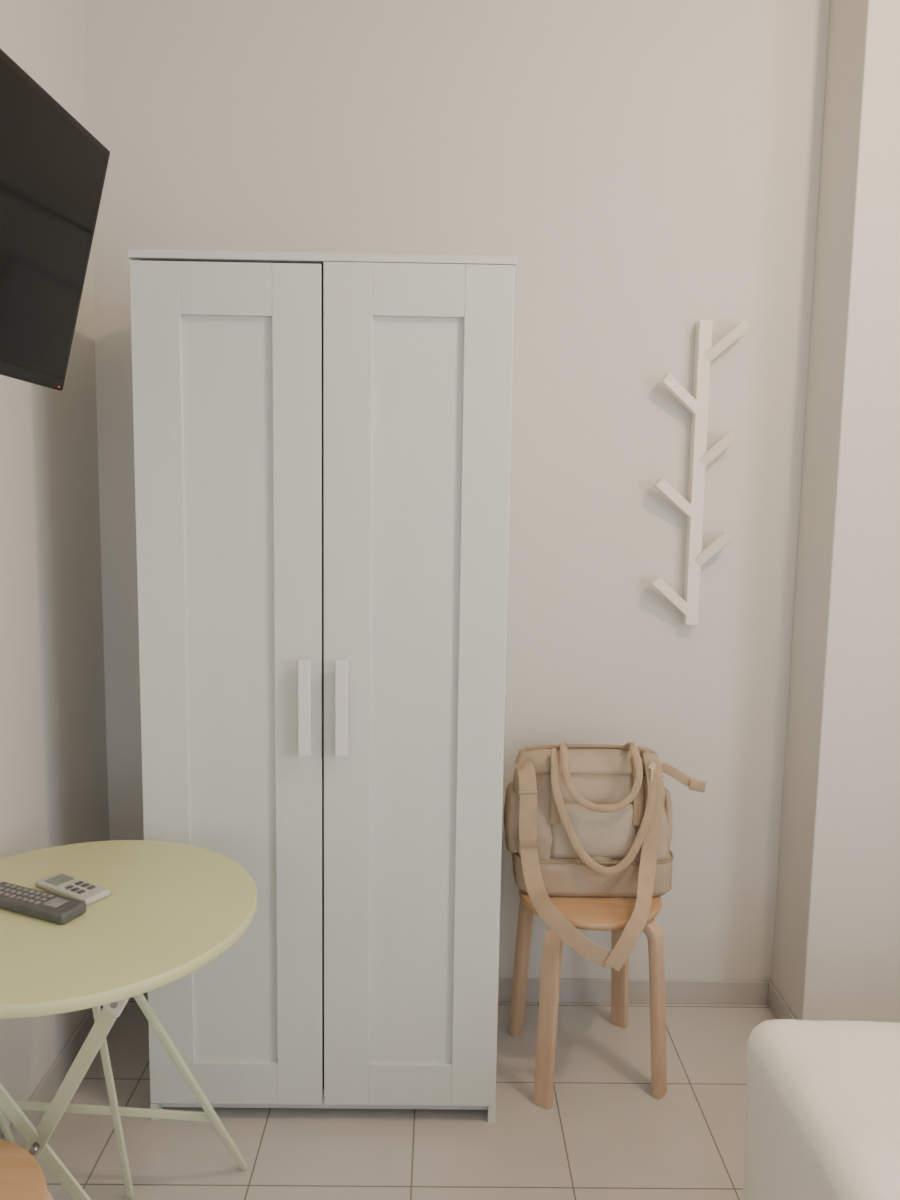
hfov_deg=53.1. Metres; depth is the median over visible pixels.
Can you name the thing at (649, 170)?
wall
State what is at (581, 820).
handbag
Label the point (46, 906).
remote control
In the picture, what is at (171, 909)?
folding table
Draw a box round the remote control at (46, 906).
[0,882,85,923]
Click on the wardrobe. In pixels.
(322, 441)
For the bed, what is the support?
on the floor
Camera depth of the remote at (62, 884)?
1.55 m
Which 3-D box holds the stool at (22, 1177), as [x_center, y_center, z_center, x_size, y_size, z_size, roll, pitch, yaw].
[-0.723,1.046,1.209,0.348,0.453,0.348,1,7,-1]
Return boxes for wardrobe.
[127,249,516,1122]
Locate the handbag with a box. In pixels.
[504,741,705,970]
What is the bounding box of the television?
[0,48,109,390]
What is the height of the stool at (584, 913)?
0.453 m
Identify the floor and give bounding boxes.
[21,998,776,1199]
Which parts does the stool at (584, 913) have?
leg, leg, seat, leg, leg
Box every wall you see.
[0,0,108,1137]
[84,0,830,980]
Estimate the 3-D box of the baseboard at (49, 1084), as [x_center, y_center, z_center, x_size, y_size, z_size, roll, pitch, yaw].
[-0.918,1.349,0.246,0.009,0.068,4.590,1,7,-1]
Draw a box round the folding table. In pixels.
[0,840,256,1199]
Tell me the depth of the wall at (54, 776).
2.07 m
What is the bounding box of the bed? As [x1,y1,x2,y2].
[741,1019,899,1199]
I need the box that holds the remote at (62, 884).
[35,872,109,904]
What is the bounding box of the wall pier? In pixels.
[771,0,899,1022]
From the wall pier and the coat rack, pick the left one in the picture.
the coat rack
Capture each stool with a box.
[0,1138,53,1199]
[508,889,666,1109]
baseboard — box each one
[1,1005,102,1145]
[130,978,796,1019]
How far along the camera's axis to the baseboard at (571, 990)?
2.53 m
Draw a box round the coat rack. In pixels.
[649,320,749,624]
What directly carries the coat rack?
attached to the wall at (649, 170)
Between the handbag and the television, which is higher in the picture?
the television
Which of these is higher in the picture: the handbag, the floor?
the handbag

